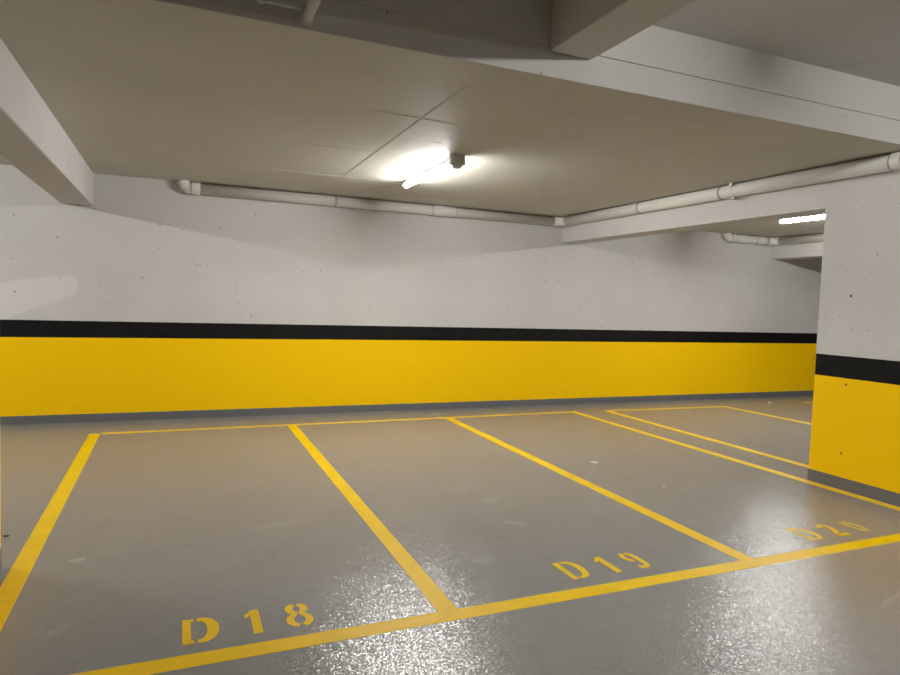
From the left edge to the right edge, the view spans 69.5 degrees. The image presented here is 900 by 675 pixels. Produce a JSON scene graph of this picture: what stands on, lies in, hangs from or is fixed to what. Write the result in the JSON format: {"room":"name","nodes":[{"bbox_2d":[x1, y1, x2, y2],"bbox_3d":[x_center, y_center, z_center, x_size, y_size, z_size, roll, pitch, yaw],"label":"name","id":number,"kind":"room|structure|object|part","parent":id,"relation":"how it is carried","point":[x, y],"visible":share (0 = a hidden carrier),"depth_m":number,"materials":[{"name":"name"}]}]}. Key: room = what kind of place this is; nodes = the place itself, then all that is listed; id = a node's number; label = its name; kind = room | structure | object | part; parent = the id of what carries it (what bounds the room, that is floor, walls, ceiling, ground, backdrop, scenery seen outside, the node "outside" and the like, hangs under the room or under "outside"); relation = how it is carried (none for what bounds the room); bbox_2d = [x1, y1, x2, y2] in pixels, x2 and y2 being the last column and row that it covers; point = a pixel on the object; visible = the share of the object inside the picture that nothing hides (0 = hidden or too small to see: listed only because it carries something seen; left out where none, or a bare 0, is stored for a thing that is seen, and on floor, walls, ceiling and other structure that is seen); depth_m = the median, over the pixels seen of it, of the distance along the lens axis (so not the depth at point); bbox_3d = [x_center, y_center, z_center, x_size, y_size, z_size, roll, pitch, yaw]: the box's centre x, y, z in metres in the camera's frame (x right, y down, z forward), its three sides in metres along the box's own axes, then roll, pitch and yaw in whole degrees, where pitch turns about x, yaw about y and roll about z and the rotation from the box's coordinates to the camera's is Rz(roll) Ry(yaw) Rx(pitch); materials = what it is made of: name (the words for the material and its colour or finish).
{"room":"parking garage","nodes":[
{"label":"parking garage","id":0,"kind":"room"},
{"bbox_2d":[0,164,821,416],"bbox_3d":[1.552,-0.516,10.432,27.600,3.185,0.300,1,3,-23],"label":"wall","id":1,"kind":"structure","parent":0,"point":[153,295],"depth_m":9.04,"materials":[{"name":"white paint"}]},
{"bbox_2d":[0,390,813,424],"bbox_3d":[1.560,1.033,10.376,27.000,0.100,0.006,1,3,-23],"label":"baseboard","id":2,"kind":"structure","parent":1,"relation":"attached to","point":[97,417],"depth_m":9.12,"materials":[{"name":"grey paint"}]},
{"bbox_2d":[177,151,899,225],"bbox_3d":[0.356,-1.864,6.441,5.645,0.622,5.937,1,3,-23],"label":"drain pipe","id":3,"kind":"object","parent":1,"relation":"attached to","point":[889,162],"visible":1,"depth_m":8.22,"materials":[{"name":"white paint"}]},
{"bbox_2d":[722,233,823,244],"bbox_3d":[6.354,-1.630,9.593,1.294,0.167,4.847,1,3,-23],"label":"drain pipe","id":4,"kind":"object","parent":1,"relation":"attached to","point":[759,240],"visible":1,"depth_m":11.58,"materials":[{"name":"white paint"}]},
{"bbox_2d":[0,396,899,674],"bbox_3d":[4.642,1.713,3.100,27.600,0.250,16.464,1,3,-23],"label":"floor","id":5,"kind":"structure","parent":0,"point":[155,532],"depth_m":4.31,"materials":[{"name":"grey concrete"}]},
{"bbox_2d":[0,510,1,568],"bbox_3d":[-2.476,0.048,3.076,0.356,2.600,1.085,1,3,-23],"label":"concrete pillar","id":6,"kind":"structure","parent":5,"relation":"on","point":[0,510],"depth_m":3.69,"materials":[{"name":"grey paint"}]},
{"bbox_3d":[-2.518,1.290,3.144,0.356,0.110,1.085,1,3,-23],"label":"skirting","id":7,"kind":"part","parent":6,"relation":"part of","materials":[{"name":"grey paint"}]},
{"bbox_2d":[0,434,99,630],"bbox_3d":[-2.939,1.236,4.854,0.110,0.002,5.151,1,3,-23],"label":"parking line","id":8,"kind":"object","parent":5,"relation":"on","point":[10,589],"visible":1,"depth_m":4.16,"materials":[{"name":"yellow paint"}]},
{"bbox_2d":[182,603,313,645],"bbox_3d":[-0.984,1.394,3.175,0.606,0.001,0.245,1,3,-23],"label":"bay number","id":9,"kind":"object","parent":5,"relation":"on","point":[212,625],"visible":1,"depth_m":3.16,"materials":[{"name":"yellow paint"}]},
{"bbox_2d":[102,411,575,433],"bbox_3d":[-0.984,1.099,8.537,6.363,0.001,0.077,1,3,-24],"label":"parking line","id":10,"kind":"object","parent":5,"relation":"on","point":[569,411],"visible":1,"depth_m":8.24,"materials":[{"name":"yellow paint"}]},
{"bbox_2d":[287,425,461,616],"bbox_3d":[-0.979,1.256,5.685,0.110,0.002,5.150,1,3,-23],"label":"parking line","id":11,"kind":"object","parent":5,"relation":"on","point":[437,598],"visible":1,"depth_m":4.34,"materials":[{"name":"yellow paint"}]},
{"bbox_2d":[71,534,899,674],"bbox_3d":[0.913,1.429,3.702,6.402,0.001,0.110,1,3,-23],"label":"parking line","id":12,"kind":"object","parent":5,"relation":"on","point":[267,647],"visible":1,"depth_m":3.29,"materials":[{"name":"yellow paint"}]},
{"bbox_2d":[551,553,649,579],"bbox_3d":[0.948,1.412,4.026,0.592,0.001,0.249,1,3,-23],"label":"bay number","id":13,"kind":"object","parent":5,"relation":"on","point":[585,573],"visible":1,"depth_m":4.02,"materials":[{"name":"yellow paint"}]},
{"bbox_2d":[444,417,759,563],"bbox_3d":[0.950,1.273,6.553,0.110,0.002,5.240,1,3,-22],"label":"parking line","id":14,"kind":"object","parent":5,"relation":"on","point":[740,556],"visible":1,"depth_m":5.31,"materials":[{"name":"yellow paint"}]},
{"bbox_2d":[604,406,726,410],"bbox_3d":[3.519,1.145,10.446,2.423,0.001,0.077,1,3,-21],"label":"parking line","id":15,"kind":"object","parent":5,"relation":"on","point":[713,406],"visible":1,"depth_m":10.43,"materials":[{"name":"yellow paint"}]},
{"bbox_2d":[606,411,808,467],"bbox_3d":[3.425,1.298,7.603,0.104,0.002,5.242,1,3,-23],"label":"parking line","id":16,"kind":"object","parent":5,"relation":"on","point":[656,424],"visible":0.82,"depth_m":7.94,"materials":[{"name":"yellow paint"}]},
{"bbox_2d":[572,412,899,510],"bbox_3d":[2.895,1.292,7.395,0.105,0.002,5.272,1,3,-23],"label":"parking line","id":17,"kind":"object","parent":5,"relation":"on","point":[585,415],"visible":1,"depth_m":6.68,"materials":[{"name":"yellow paint"}]},
{"bbox_2d":[727,406,811,424],"bbox_3d":[5.663,1.323,8.510,0.099,0.002,5.164,1,3,-24],"label":"parking line","id":18,"kind":"object","parent":5,"relation":"on","point":[727,406],"visible":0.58,"depth_m":10.04,"materials":[{"name":"yellow paint"}]},
{"bbox_2d":[786,521,869,539],"bbox_3d":[2.825,1.431,4.824,0.647,0.001,0.241,1,3,-23],"label":"bay number","id":19,"kind":"object","parent":5,"relation":"on","point":[835,531],"visible":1,"depth_m":4.81,"materials":[{"name":"yellow paint"}]},
{"bbox_2d":[807,199,899,506],"bbox_3d":[3.876,0.112,5.772,0.362,2.600,1.085,1,3,-23],"label":"concrete pillar","id":20,"kind":"structure","parent":5,"relation":"on","point":[855,440],"depth_m":5.81,"materials":[{"name":"grey paint"}]},
{"bbox_3d":[3.834,1.355,5.841,0.362,0.110,1.085,1,3,-23],"label":"skirting","id":21,"kind":"part","parent":20,"relation":"part of","materials":[{"name":"grey paint"}]},
{"bbox_2d":[0,0,899,237],"bbox_3d":[2.707,-1.816,7.743,27.000,0.187,5.376,1,3,-23],"label":"ceiling","id":22,"kind":"structure","parent":0,"point":[151,89],"depth_m":5.03,"materials":[{"name":"grey concrete"}]},
{"bbox_2d":[0,38,93,205],"bbox_3d":[-3.357,-1.593,5.188,0.346,0.385,5.376,1,3,-23],"label":"ceiling beam","id":23,"kind":"structure","parent":22,"relation":"attached to","point":[33,141],"depth_m":4.88,"materials":[{"name":"grey concrete"}]},
{"bbox_2d":[258,0,320,24],"bbox_3d":[-0.415,-1.631,2.310,0.285,0.156,2.200,1,3,-23],"label":"conduit","id":24,"kind":"object","parent":22,"relation":"attached to","point":[306,16],"visible":1,"depth_m":3.25,"materials":[{"name":"plastic"}]},
{"bbox_2d":[403,153,465,187],"bbox_3d":[-0.216,-1.706,6.793,0.150,0.128,1.543,1,3,-23],"label":"tube light","id":25,"kind":"object","parent":22,"relation":"attached to","point":[455,161],"visible":1,"depth_m":6.50,"materials":[{"name":"white plastic"}]},
{"bbox_2d":[156,0,899,143],"bbox_3d":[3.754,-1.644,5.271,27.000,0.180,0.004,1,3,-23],"label":"ceiling beam","id":26,"kind":"structure","parent":22,"relation":"attached to","point":[333,17],"depth_m":3.90,"materials":[{"name":"grey concrete"}]},
{"bbox_2d":[562,170,899,243],"bbox_3d":[2.995,-1.529,7.885,0.352,0.385,5.376,1,3,-23],"label":"ceiling beam","id":27,"kind":"structure","parent":22,"relation":"attached to","point":[812,199],"depth_m":7.00,"materials":[{"name":"grey concrete"}]},
{"bbox_2d":[772,242,822,259],"bbox_3d":[7.212,-1.487,9.675,0.350,0.385,5.376,1,3,-23],"label":"ceiling beam","id":28,"kind":"structure","parent":22,"relation":"attached to","point":[814,249],"depth_m":11.59,"materials":[{"name":"grey concrete"}]},
{"bbox_2d":[779,215,824,222],"bbox_3d":[5.111,-1.634,8.729,0.150,0.128,1.543,1,3,-23],"label":"tube light","id":29,"kind":"object","parent":22,"relation":"attached to","point":[817,216],"visible":0.25,"depth_m":9.07,"materials":[{"name":"plastic"}]},
{"bbox_2d":[552,0,899,85],"bbox_3d":[5.753,-1.798,0.566,27.000,0.250,10.788,1,3,-23],"label":"ceiling","id":30,"kind":"structure","parent":0,"point":[861,38],"depth_m":4.19,"materials":[{"name":"grey concrete"}]},
{"bbox_2d":[341,0,899,120],"bbox_3d":[3.715,-1.875,5.370,27.000,0.260,0.262,1,3,-23],"label":"ceiling beam","id":31,"kind":"structure","parent":30,"relation":"attached to","point":[656,47],"depth_m":4.34,"materials":[{"name":"grey concrete"}]},
{"bbox_2d":[550,0,696,58],"bbox_3d":[2.786,-1.544,-0.844,0.300,0.300,10.476,1,3,-23],"label":"ceiling beam","id":32,"kind":"structure","parent":30,"relation":"attached to","point":[587,29],"depth_m":3.60,"materials":[{"name":"grey concrete"}]}
]}

